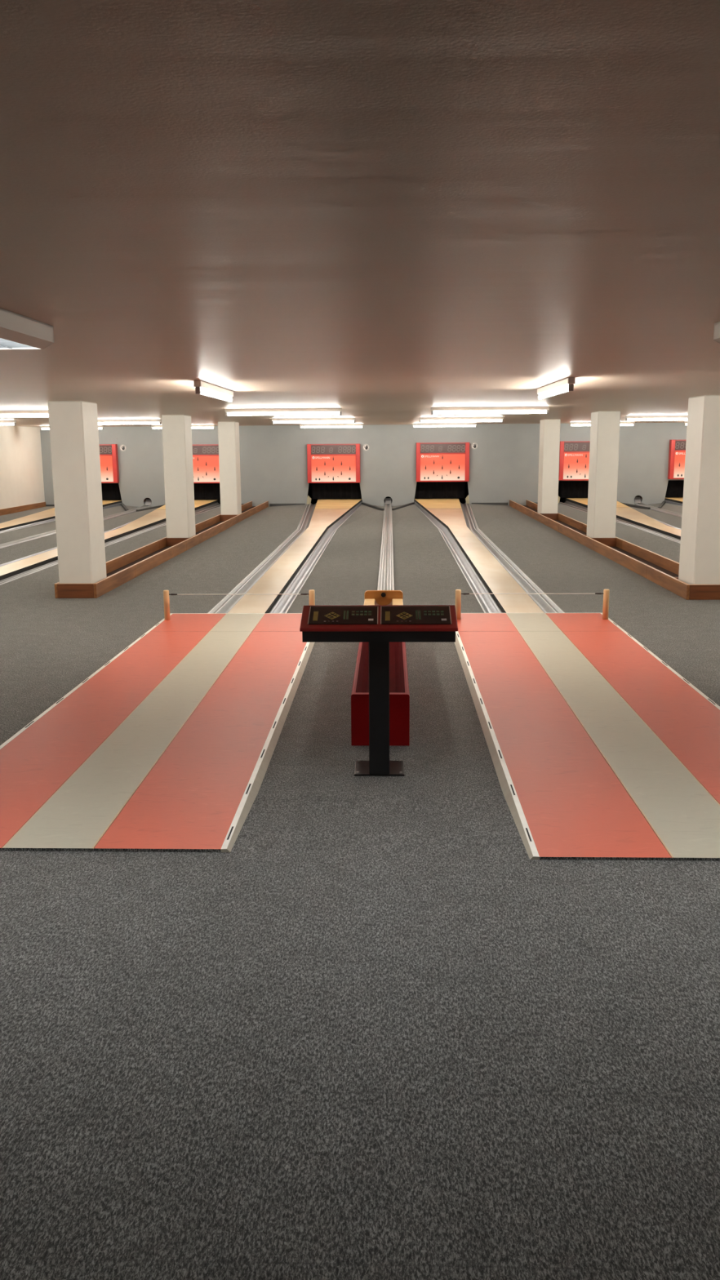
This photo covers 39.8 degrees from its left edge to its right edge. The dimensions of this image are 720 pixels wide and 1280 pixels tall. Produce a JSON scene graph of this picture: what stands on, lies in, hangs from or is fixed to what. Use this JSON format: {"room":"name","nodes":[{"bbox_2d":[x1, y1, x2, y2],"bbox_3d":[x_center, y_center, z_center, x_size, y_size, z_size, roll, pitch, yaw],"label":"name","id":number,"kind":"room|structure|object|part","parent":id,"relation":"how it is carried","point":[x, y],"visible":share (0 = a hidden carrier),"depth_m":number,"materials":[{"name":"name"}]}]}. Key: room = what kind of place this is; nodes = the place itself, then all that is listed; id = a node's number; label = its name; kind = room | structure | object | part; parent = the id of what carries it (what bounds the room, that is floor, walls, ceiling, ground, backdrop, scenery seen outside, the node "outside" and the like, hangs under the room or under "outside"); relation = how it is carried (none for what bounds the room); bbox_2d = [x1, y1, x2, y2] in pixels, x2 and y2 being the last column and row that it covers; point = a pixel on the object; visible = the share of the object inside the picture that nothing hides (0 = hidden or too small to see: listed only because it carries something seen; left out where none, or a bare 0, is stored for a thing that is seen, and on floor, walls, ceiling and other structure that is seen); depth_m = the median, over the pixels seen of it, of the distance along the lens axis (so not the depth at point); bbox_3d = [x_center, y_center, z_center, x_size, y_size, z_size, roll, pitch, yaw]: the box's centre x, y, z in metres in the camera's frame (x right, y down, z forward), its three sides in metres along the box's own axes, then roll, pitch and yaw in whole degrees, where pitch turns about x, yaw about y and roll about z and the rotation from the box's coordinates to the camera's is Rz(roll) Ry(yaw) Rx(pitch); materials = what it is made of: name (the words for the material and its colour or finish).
{"room":"games hall","nodes":[
{"label":"games hall","id":0,"kind":"room"},
{"bbox_2d":[0,425,44,509],"bbox_3d":[-8.569,-1.460,11.101,0.120,2.230,29.030,0,11,2],"label":"wall","id":1,"kind":"structure","parent":0,"point":[21,473],"depth_m":23.76,"materials":[{"name":"white paint"}]},
{"bbox_2d":[0,502,45,515],"bbox_3d":[-8.493,-0.638,11.261,0.022,0.165,29.028,0,11,2],"label":"baseboard","id":2,"kind":"structure","parent":1,"relation":"attached to","point":[19,508],"depth_m":23.80,"materials":[{"name":"brown wood"}]},
{"bbox_2d":[0,502,719,1279],"bbox_3d":[0.423,-0.499,11.021,17.860,0.262,29.030,0,11,2],"label":"floor","id":3,"kind":"structure","parent":0,"point":[371,1035],"depth_m":2.84,"materials":[{"name":"grey carpet"}]},
{"bbox_2d":[0,500,121,533],"bbox_3d":[-7.019,-1.826,17.476,1.404,0.310,16.296,0,11,2],"label":"lane","id":4,"kind":"object","parent":3,"relation":"on","point":[46,516],"visible":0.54,"depth_m":20.63,"materials":[{"name":"wood"}]},
{"bbox_2d":[0,504,151,548],"bbox_3d":[-5.682,-1.728,16.926,0.184,0.098,17.326,0,11,2],"label":"channel","id":5,"kind":"object","parent":3,"relation":"on","point":[51,532],"visible":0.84,"depth_m":17.89,"materials":[{"name":"silver metal"}]},
{"bbox_2d":[47,400,106,583],"bbox_3d":[-3.000,-1.499,10.601,0.354,2.028,0.550,0,11,2],"label":"square pillar","id":6,"kind":"structure","parent":3,"relation":"on","point":[73,424],"depth_m":10.36,"materials":[{"name":"white paint"}]},
{"bbox_2d":[97,425,103,429],"bbox_3d":[-6.111,-5.019,23.463,0.121,0.076,0.052,0,11,2],"label":"fluorescent light","id":7,"kind":"object","parent":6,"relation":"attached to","point":[100,427],"depth_m":23.44,"materials":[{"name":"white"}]},
{"bbox_2d":[0,500,220,585],"bbox_3d":[-4.315,-1.827,17.394,1.404,0.310,16.296,0,11,2],"label":"lane","id":8,"kind":"object","parent":3,"relation":"on","point":[15,569],"visible":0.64,"depth_m":16.90,"materials":[{"name":"wood"}]},
{"bbox_2d":[0,613,314,852],"bbox_3d":[-1.149,0.299,6.606,1.474,0.033,5.490,0,11,2],"label":"platform","id":9,"kind":"object","parent":3,"relation":"on","point":[170,746],"visible":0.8,"depth_m":5.26,"materials":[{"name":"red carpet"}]},
{"bbox_3d":[-1.859,0.300,6.628,0.052,0.033,5.490,0,11,2],"label":"edge trim","id":10,"kind":"part","parent":9,"relation":"part of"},
{"bbox_3d":[-1.597,0.376,6.173,0.501,0.004,4.584,0,11,2],"label":"red panel","id":11,"kind":"part","parent":9,"relation":"part of","materials":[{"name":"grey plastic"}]},
{"bbox_3d":[-1.516,-0.157,8.860,0.501,0.004,0.892,0,11,2],"label":"red panel","id":12,"kind":"part","parent":9,"relation":"part of","materials":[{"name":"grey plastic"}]},
{"bbox_3d":[-0.728,0.376,6.146,0.501,0.004,4.584,0,11,2],"label":"red panel","id":13,"kind":"part","parent":9,"relation":"part of","materials":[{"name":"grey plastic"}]},
{"bbox_3d":[-1.068,-0.234,9.291,1.418,0.032,0.012,0,11,2],"label":"trim","id":14,"kind":"part","parent":9,"relation":"part of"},
{"bbox_2d":[163,589,315,619],"bbox_3d":[-1.087,-0.318,8.945,1.365,0.267,0.052,0,11,2],"label":"barrier","id":15,"kind":"object","parent":9,"relation":"on","point":[166,593],"visible":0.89,"depth_m":8.93,"materials":[{"name":"brown wood"}]},
{"bbox_3d":[-1.743,-0.318,8.965,0.052,0.267,0.052,0,11,2],"label":"post","id":16,"kind":"part","parent":15,"relation":"part of","materials":[{"name":"brown wood"}]},
{"bbox_3d":[-0.431,-0.318,8.925,0.052,0.267,0.052,0,11,2],"label":"post","id":17,"kind":"part","parent":15,"relation":"part of","materials":[{"name":"brown wood"}]},
{"bbox_3d":[-0.438,0.299,6.585,0.052,0.033,5.490,0,11,2],"label":"edge trim","id":18,"kind":"part","parent":9,"relation":"part of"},
{"bbox_3d":[-0.647,-0.158,8.833,0.501,0.004,0.892,0,11,2],"label":"red panel","id":19,"kind":"part","parent":9,"relation":"part of","materials":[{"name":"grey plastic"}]},
{"bbox_2d":[53,501,268,598],"bbox_3d":[-2.772,-1.987,17.879,0.445,0.155,15.124,0,11,2],"label":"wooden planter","id":20,"kind":"object","parent":3,"relation":"on","point":[120,570],"visible":0.84,"depth_m":13.50,"materials":[{"name":"brown wood"}]},
{"bbox_2d":[161,414,195,537],"bbox_3d":[-2.848,-2.502,15.656,0.354,2.028,0.550,0,11,2],"label":"square pillar","id":21,"kind":"structure","parent":3,"relation":"on","point":[177,446],"depth_m":15.41,"materials":[{"name":"white paint"}]},
{"bbox_2d":[217,421,241,515],"bbox_3d":[-2.698,-3.488,20.626,0.354,2.028,0.550,0,11,2],"label":"square pillar","id":22,"kind":"structure","parent":3,"relation":"on","point":[228,431],"depth_m":20.37,"materials":[{"name":"white paint"}]},
{"bbox_2d":[208,499,362,613],"bbox_3d":[-0.877,-1.829,17.290,1.404,0.310,16.296,0,11,2],"label":"lane","id":23,"kind":"object","parent":3,"relation":"on","point":[286,569],"visible":0.88,"depth_m":13.04,"materials":[{"name":"brown wood"}]},
{"bbox_2d":[299,604,457,776],"bbox_3d":[0.093,0.247,4.792,0.728,0.825,0.334,0,11,2],"label":"console","id":24,"kind":"object","parent":3,"relation":"on","point":[378,625],"visible":1,"depth_m":4.67,"materials":[{"name":"metal"}]},
{"bbox_3d":[-0.078,-0.116,4.669,0.317,0.058,0.161,0,11,2],"label":"touch panel","id":25,"kind":"part","parent":24,"relation":"part of","materials":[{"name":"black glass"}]},
{"bbox_3d":[-0.077,-0.117,4.673,0.327,0.058,0.162,0,11,2],"label":"panel frame","id":26,"kind":"part","parent":24,"relation":"part of","materials":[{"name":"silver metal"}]},
{"bbox_3d":[0.097,0.636,4.930,0.244,0.009,0.215,0,11,2],"label":"plate","id":27,"kind":"part","parent":24,"relation":"part of","materials":[{"name":"black metal"}]},
{"bbox_3d":[0.261,-0.116,4.659,0.320,0.058,0.161,0,11,2],"label":"touch panel","id":28,"kind":"part","parent":24,"relation":"part of","materials":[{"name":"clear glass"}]},
{"bbox_3d":[0.261,-0.118,4.663,0.330,0.058,0.162,0,11,2],"label":"panel frame","id":29,"kind":"part","parent":24,"relation":"part of","materials":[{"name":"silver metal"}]},
{"bbox_2d":[351,590,409,746],"bbox_3d":[0.151,0.078,6.721,0.314,0.405,2.957,0,11,2],"label":"ball return","id":30,"kind":"object","parent":3,"relation":"on","point":[399,695],"visible":0.56,"depth_m":5.45,"materials":[{"name":"red plastic"}]},
{"bbox_2d":[377,503,394,590],"bbox_3d":[0.459,-1.731,16.740,0.184,0.098,17.326,0,11,2],"label":"channel","id":31,"kind":"object","parent":3,"relation":"on","point":[385,579],"visible":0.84,"depth_m":14.23,"materials":[{"name":"silver metal"}]},
{"bbox_2d":[413,498,564,613],"bbox_3d":[1.826,-1.831,17.208,1.404,0.310,16.296,0,11,2],"label":"lane","id":32,"kind":"object","parent":3,"relation":"on","point":[486,568],"visible":0.88,"depth_m":13.03,"materials":[{"name":"brown wood"}]},
{"bbox_2d":[537,419,560,513],"bbox_3d":[3.875,-3.488,20.412,0.333,2.028,0.550,0,11,2],"label":"square pillar","id":33,"kind":"structure","parent":3,"relation":"on","point":[549,429],"depth_m":20.16,"materials":[{"name":"white paint"}]},
{"bbox_2d":[453,613,719,861],"bbox_3d":[1.453,0.303,6.501,1.474,0.033,5.545,0,11,2],"label":"platform","id":34,"kind":"object","parent":3,"relation":"on","point":[598,748],"visible":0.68,"depth_m":5.34,"materials":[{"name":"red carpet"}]},
{"bbox_3d":[1.087,-0.159,8.781,0.501,0.004,0.892,0,11,2],"label":"red panel","id":35,"kind":"part","parent":34,"relation":"part of","materials":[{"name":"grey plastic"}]},
{"bbox_3d":[0.743,0.304,6.522,0.052,0.033,5.545,0,11,2],"label":"edge trim","id":36,"kind":"part","parent":34,"relation":"part of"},
{"bbox_2d":[455,589,609,619],"bbox_3d":[1.533,-0.319,8.866,1.365,0.267,0.052,0,11,2],"label":"barrier","id":37,"kind":"object","parent":34,"relation":"on","point":[606,593],"visible":0.99,"depth_m":8.85,"materials":[{"name":"brown wood"}]},
{"bbox_3d":[0.877,-0.319,8.886,0.052,0.267,0.052,0,11,2],"label":"post","id":38,"kind":"part","parent":37,"relation":"part of","materials":[{"name":"brown wood"}]},
{"bbox_3d":[1.532,-0.412,8.848,1.273,0.006,0.006,0,11,2],"label":"cord","id":39,"kind":"part","parent":37,"relation":"part of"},
{"bbox_3d":[2.189,-0.320,8.846,0.052,0.267,0.052,0,11,2],"label":"post","id":40,"kind":"part","parent":37,"relation":"part of","materials":[{"name":"brown wood"}]},
{"bbox_3d":[1.956,-0.159,8.755,0.501,0.004,0.892,0,11,2],"label":"red panel","id":41,"kind":"part","parent":34,"relation":"part of","materials":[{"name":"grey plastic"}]},
{"bbox_3d":[1.874,0.380,6.041,0.501,0.004,4.638,0,11,2],"label":"red panel","id":42,"kind":"part","parent":34,"relation":"part of","materials":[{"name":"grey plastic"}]},
{"bbox_3d":[2.164,0.303,6.479,0.052,0.033,5.545,0,11,2],"label":"edge trim","id":43,"kind":"part","parent":34,"relation":"part of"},
{"bbox_2d":[586,410,620,537],"bbox_3d":[3.718,-2.457,15.214,0.333,2.028,0.550,0,11,2],"label":"square pillar","id":44,"kind":"structure","parent":3,"relation":"on","point":[605,426],"depth_m":14.97,"materials":[{"name":"white paint"}]},
{"bbox_2d":[509,499,719,599],"bbox_3d":[3.769,-1.973,17.592,0.450,0.155,15.306,0,11,2],"label":"curb","id":45,"kind":"object","parent":3,"relation":"on","point":[662,571],"visible":0.91,"depth_m":13.26,"materials":[{"name":"brown wood"}]},
{"bbox_2d":[557,498,680,543],"bbox_3d":[5.416,-1.833,17.100,1.404,0.310,16.296,0,11,2],"label":"lane","id":46,"kind":"object","parent":3,"relation":"on","point":[625,515],"visible":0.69,"depth_m":19.53,"materials":[{"name":"wood"}]},
{"bbox_2d":[635,502,681,517],"bbox_3d":[6.752,-1.734,16.550,0.184,0.098,17.326,0,11,2],"label":"channel","id":47,"kind":"object","parent":3,"relation":"on","point":[652,508],"visible":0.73,"depth_m":22.89,"materials":[{"name":"silver metal"}]},
{"bbox_2d":[665,497,683,506],"bbox_3d":[8.119,-1.834,17.018,1.404,0.310,16.296,0,11,2],"label":"lane","id":48,"kind":"object","parent":3,"relation":"on","point":[676,501],"visible":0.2,"depth_m":24.44,"materials":[{"name":"wood"}]},
{"bbox_2d":[678,395,719,584],"bbox_3d":[3.568,-1.467,10.226,0.333,2.028,0.550,0,11,2],"label":"square pillar","id":49,"kind":"structure","parent":3,"relation":"on","point":[700,545],"depth_m":10.03,"materials":[{"name":"white paint"}]},
{"bbox_2d":[0,0,719,426],"bbox_3d":[0.409,-2.617,10.601,18.060,0.120,29.230,0,11,2],"label":"ceiling","id":50,"kind":"structure","parent":0,"point":[377,211],"depth_m":1.89,"materials":[{"name":"paint"}]},
{"bbox_2d":[0,420,16,425],"bbox_3d":[-6.972,-3.925,17.994,1.500,0.093,0.052,0,11,2],"label":"fluorescent light","id":51,"kind":"object","parent":50,"relation":"attached to","point":[1,421],"visible":1,"depth_m":17.95,"materials":[{"name":"white plastic"}]},
{"bbox_2d":[0,409,48,417],"bbox_3d":[-4.485,-2.924,12.865,1.500,0.093,0.052,0,11,2],"label":"fluorescent light","id":52,"kind":"object","parent":50,"relation":"attached to","point":[29,411],"visible":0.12,"depth_m":12.84,"materials":[{"name":"white plastic"}]},
{"bbox_2d":[0,307,54,350],"bbox_3d":[-1.344,-1.002,3.044,0.320,0.085,1.500,0,11,2],"label":"light","id":53,"kind":"object","parent":50,"relation":"attached to","point":[17,331],"visible":1,"depth_m":3.54,"materials":[{"name":"metal"}]},
{"bbox_2d":[97,419,160,424],"bbox_3d":[-4.333,-3.926,17.914,1.500,0.093,0.052,0,11,2],"label":"fluorescent light","id":54,"kind":"object","parent":50,"relation":"attached to","point":[131,421],"visible":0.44,"depth_m":17.89,"materials":[{"name":"white plastic"}]},
{"bbox_2d":[193,380,233,402],"bbox_3d":[-1.132,-1.940,7.788,0.052,0.093,1.500,0,11,2],"label":"fluorescent light","id":55,"kind":"object","parent":50,"relation":"attached to","point":[199,385],"visible":1,"depth_m":7.56,"materials":[{"name":"white plastic"}]},
{"bbox_2d":[225,408,342,416],"bbox_3d":[-0.983,-2.926,12.759,1.500,0.093,0.052,0,11,2],"label":"fluorescent light","id":56,"kind":"object","parent":50,"relation":"attached to","point":[276,411],"visible":1,"depth_m":12.74,"materials":[{"name":"white plastic"}]},
{"bbox_2d":[271,417,355,423],"bbox_3d":[-0.830,-3.928,17.808,1.500,0.093,0.052,0,11,2],"label":"fluorescent light","id":57,"kind":"object","parent":50,"relation":"attached to","point":[274,420],"visible":1,"depth_m":17.79,"materials":[{"name":"white plastic"}]},
{"bbox_2d":[299,423,363,428],"bbox_3d":[-0.665,-5.018,23.299,1.500,0.093,0.052,0,11,2],"label":"fluorescent light","id":58,"kind":"object","parent":50,"relation":"attached to","point":[306,425],"visible":1,"depth_m":23.28,"materials":[{"name":"white plastic"}]},
{"bbox_2d":[412,422,476,427],"bbox_3d":[1.974,-5.019,23.219,1.500,0.093,0.052,0,11,2],"label":"fluorescent light","id":59,"kind":"object","parent":50,"relation":"attached to","point":[421,424],"visible":1,"depth_m":23.20,"materials":[{"name":"white plastic"}]},
{"bbox_2d":[419,416,503,422],"bbox_3d":[1.808,-3.929,17.729,1.500,0.093,0.052,0,11,2],"label":"fluorescent light","id":60,"kind":"object","parent":50,"relation":"attached to","point":[499,419],"visible":1,"depth_m":17.71,"materials":[{"name":"white plastic"}]},
{"bbox_2d":[431,406,549,414],"bbox_3d":[1.656,-2.927,12.680,1.500,0.093,0.052,0,11,2],"label":"fluorescent light","id":61,"kind":"object","parent":50,"relation":"attached to","point":[495,410],"visible":1,"depth_m":12.66,"materials":[{"name":"white plastic"}]},
{"bbox_2d":[537,377,575,399],"bbox_3d":[1.507,-1.941,7.709,0.052,0.093,1.500,0,11,2],"label":"fluorescent light","id":62,"kind":"object","parent":50,"relation":"attached to","point":[566,384],"visible":1,"depth_m":7.49,"materials":[{"name":"white plastic"}]},
{"bbox_2d":[569,422,591,426],"bbox_3d":[5.122,-5.023,23.124,0.474,0.077,0.052,0,11,2],"label":"fluorescent light","id":63,"kind":"object","parent":50,"relation":"attached to","point":[579,424],"depth_m":23.11,"materials":[{"name":"white plastic"}]},
{"bbox_2d":[620,422,635,426],"bbox_3d":[6.213,-5.016,23.092,0.320,0.076,0.052,0,11,2],"label":"fluorescent light","id":64,"kind":"object","parent":50,"relation":"attached to","point":[633,423],"depth_m":23.07,"materials":[{"name":"white plastic"}]},
{"bbox_2d":[625,415,687,421],"bbox_3d":[5.463,-3.931,17.618,1.500,0.093,0.052,0,11,2],"label":"fluorescent light","id":65,"kind":"object","parent":50,"relation":"attached to","point":[628,418],"visible":0.56,"depth_m":17.60,"materials":[{"name":"white plastic"}]},
{"bbox_2d":[713,321,719,343],"bbox_3d":[1.498,-1.029,3.086,0.320,0.085,1.500,0,11,2],"label":"light","id":66,"kind":"object","parent":50,"relation":"attached to","point":[717,326],"visible":1,"depth_m":3.79,"materials":[{"name":"white"}]},
{"bbox_2d":[40,422,687,506],"bbox_3d":[0.869,-4.444,25.845,18.100,2.230,1.600,0,11,2],"label":"wall","id":67,"kind":"structure","parent":0,"point":[504,466],"depth_m":25.02,"materials":[{"name":"paint"}]},
{"bbox_2d":[40,426,49,430],"bbox_3d":[-7.442,-5.010,23.505,0.212,0.076,0.052,0,11,2],"label":"fluorescent light","id":68,"kind":"object","parent":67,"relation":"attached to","point":[41,427],"depth_m":23.48,"materials":[{"name":"white plastic"}]},
{"bbox_2d":[98,444,119,483],"bbox_3d":[-6.801,-4.465,25.174,1.325,0.965,0.160,0,11,2],"label":"display","id":69,"kind":"object","parent":67,"relation":"attached to","point":[108,458],"visible":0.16,"depth_m":25.11,"materials":[{"name":"red plastic"}]},
{"bbox_3d":[-6.803,-4.332,25.147,1.118,0.656,0.010,0,11,2],"label":"score panel","id":70,"kind":"part","parent":69,"relation":"part of","materials":[{"name":"plastic"}]},
{"bbox_2d":[101,483,122,503],"bbox_3d":[-6.774,-3.788,25.951,1.445,0.640,1.100,0,11,2],"label":"pit","id":71,"kind":"object","parent":67,"relation":"in","point":[110,491],"visible":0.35,"depth_m":25.48,"materials":[{"name":"brown wood"}]},
{"bbox_2d":[119,444,125,451],"bbox_3d":[-6.000,-4.861,25.149,0.166,0.166,0.007,0,11,2],"label":"round sign","id":72,"kind":"object","parent":67,"relation":"attached to","point":[122,447],"visible":1,"depth_m":25.15,"materials":[{"name":"white plastic"}]},
{"bbox_2d":[121,503,164,511],"bbox_3d":[-5.449,-3.251,24.650,1.347,0.175,1.540,0,11,2],"label":"trim","id":73,"kind":"structure","parent":67,"relation":"attached to","point":[123,505],"depth_m":24.42,"materials":[{"name":"grey metal"}]},
{"bbox_2d":[151,425,161,429],"bbox_3d":[-4.793,-5.011,23.425,0.234,0.077,0.052,0,11,2],"label":"fluorescent light","id":74,"kind":"object","parent":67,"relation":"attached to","point":[152,426],"depth_m":23.40,"materials":[{"name":"white plastic"}]},
{"bbox_2d":[191,424,214,428],"bbox_3d":[-3.683,-5.023,23.389,0.523,0.079,0.052,0,11,2],"label":"fluorescent light","id":75,"kind":"object","parent":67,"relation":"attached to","point":[202,426],"depth_m":23.37,"materials":[{"name":"white plastic"}]},
{"bbox_2d":[191,444,219,483],"bbox_3d":[-4.070,-4.446,25.096,1.325,0.965,0.160,0,11,2],"label":"display","id":76,"kind":"object","parent":67,"relation":"attached to","point":[205,456],"visible":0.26,"depth_m":25.03,"materials":[{"name":"red plastic"}]},
{"bbox_3d":[-4.072,-4.314,25.068,1.118,0.656,0.010,0,11,2],"label":"score panel","id":77,"kind":"part","parent":76,"relation":"part of","materials":[{"name":"red plastic"}]},
{"bbox_2d":[193,483,220,504],"bbox_3d":[-4.050,-3.789,25.868,1.445,0.640,1.100,0,11,2],"label":"pit","id":78,"kind":"object","parent":67,"relation":"in","point":[202,491],"visible":0.42,"depth_m":25.41,"materials":[{"name":"brown wood"}]},
{"bbox_2d":[45,502,537,506],"bbox_3d":[0.851,-3.420,25.220,17.800,0.105,0.024,0,11,2],"label":"baseboard","id":79,"kind":"structure","parent":67,"relation":"attached to","point":[495,504],"depth_m":25.27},
{"bbox_2d":[306,444,359,483],"bbox_3d":[-0.659,-4.439,24.994,1.325,0.965,0.160,0,11,2],"label":"display","id":80,"kind":"object","parent":67,"relation":"attached to","point":[326,463],"visible":1,"depth_m":24.93,"materials":[{"name":"red plastic"}]},
{"bbox_3d":[-0.662,-4.307,24.967,1.118,0.656,0.010,0,11,2],"label":"score panel","id":81,"kind":"part","parent":80,"relation":"part of","materials":[{"name":"red plastic"}]},
{"bbox_2d":[306,482,362,504],"bbox_3d":[-0.632,-3.791,25.765,1.445,0.640,1.100,0,11,2],"label":"pit","id":82,"kind":"object","parent":67,"relation":"in","point":[316,491],"visible":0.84,"depth_m":25.31,"materials":[{"name":"brown wood"}]},
{"bbox_2d":[311,482,361,498],"bbox_3d":[-0.601,-3.807,25.302,1.276,0.421,0.032,0,11,2],"label":"curtain","id":83,"kind":"object","parent":82,"relation":"hanging from","point":[319,491],"depth_m":25.30,"materials":[{"name":"black fabric"}]},
{"bbox_2d":[362,444,368,450],"bbox_3d":[0.150,-4.839,24.968,0.166,0.166,0.007,0,11,2],"label":"round sign","id":84,"kind":"object","parent":67,"relation":"attached to","point":[366,446],"visible":1,"depth_m":24.96,"materials":[{"name":"white plastic"}]},
{"bbox_2d":[361,502,414,510],"bbox_3d":[0.692,-3.254,24.465,1.347,0.175,1.540,0,11,2],"label":"trim","id":85,"kind":"structure","parent":67,"relation":"attached to","point":[412,503],"depth_m":24.36,"materials":[{"name":"grey metal"}]},
{"bbox_2d":[413,481,469,503],"bbox_3d":[2.091,-3.793,25.683,1.445,0.640,1.100,0,11,2],"label":"pit","id":86,"kind":"object","parent":67,"relation":"in","point":[424,490],"visible":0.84,"depth_m":25.23,"materials":[{"name":"brown wood"}]},
{"bbox_2d":[416,442,469,481],"bbox_3d":[2.071,-4.456,24.909,1.325,0.965,0.160,0,11,2],"label":"display","id":87,"kind":"object","parent":67,"relation":"attached to","point":[435,461],"visible":1,"depth_m":24.85,"materials":[{"name":"red plastic"}]},
{"bbox_3d":[2.069,-4.324,24.881,1.118,0.656,0.010,0,11,2],"label":"score panel","id":88,"kind":"part","parent":87,"relation":"part of","materials":[{"name":"plastic"}]},
{"bbox_2d":[471,442,477,448],"bbox_3d":[2.861,-4.859,24.882,0.166,0.166,0.007,0,11,2],"label":"round sign","id":89,"kind":"object","parent":67,"relation":"attached to","point":[473,445],"visible":1,"depth_m":24.88,"materials":[{"name":"white plastic"}]},
{"bbox_2d":[557,480,588,502],"bbox_3d":[5.661,-3.795,25.575,1.445,0.640,1.100,0,11,2],"label":"pit","id":90,"kind":"object","parent":67,"relation":"in","point":[566,489],"visible":0.49,"depth_m":25.12,"materials":[{"name":"brown wood"}]},
{"bbox_2d":[558,440,590,480],"bbox_3d":[5.633,-4.471,24.799,1.325,0.965,0.160,0,11,2],"label":"display","id":91,"kind":"object","parent":67,"relation":"attached to","point":[574,455],"visible":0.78,"depth_m":24.75,"materials":[{"name":"red plastic"}]},
{"bbox_3d":[5.631,-4.338,24.771,1.118,0.656,0.010,0,11,2],"label":"score panel","id":92,"kind":"part","parent":91,"relation":"part of","materials":[{"name":"red plastic"}]},
{"bbox_2d":[622,501,665,509],"bbox_3d":[6.985,-3.257,24.275,1.347,0.175,1.540,0,11,2],"label":"trim","id":93,"kind":"structure","parent":67,"relation":"attached to","point":[663,503],"depth_m":23.99,"materials":[{"name":"grey metal"}]},
{"bbox_2d":[664,480,684,501],"bbox_3d":[8.384,-3.796,25.492,1.445,0.640,1.100,0,11,2],"label":"pit","id":94,"kind":"object","parent":67,"relation":"in","point":[674,487],"visible":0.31,"depth_m":25.05,"materials":[{"name":"brown wood"}]},
{"bbox_2d":[667,440,686,479],"bbox_3d":[8.364,-4.492,24.712,1.325,0.965,0.160,0,11,2],"label":"display","id":95,"kind":"object","parent":67,"relation":"attached to","point":[677,454],"visible":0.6,"depth_m":24.67,"materials":[{"name":"red plastic"}]},
{"bbox_3d":[8.362,-4.359,24.685,1.118,0.656,0.010,0,11,2],"label":"score panel","id":96,"kind":"part","parent":95,"relation":"part of","materials":[{"name":"red plastic"}]}
]}

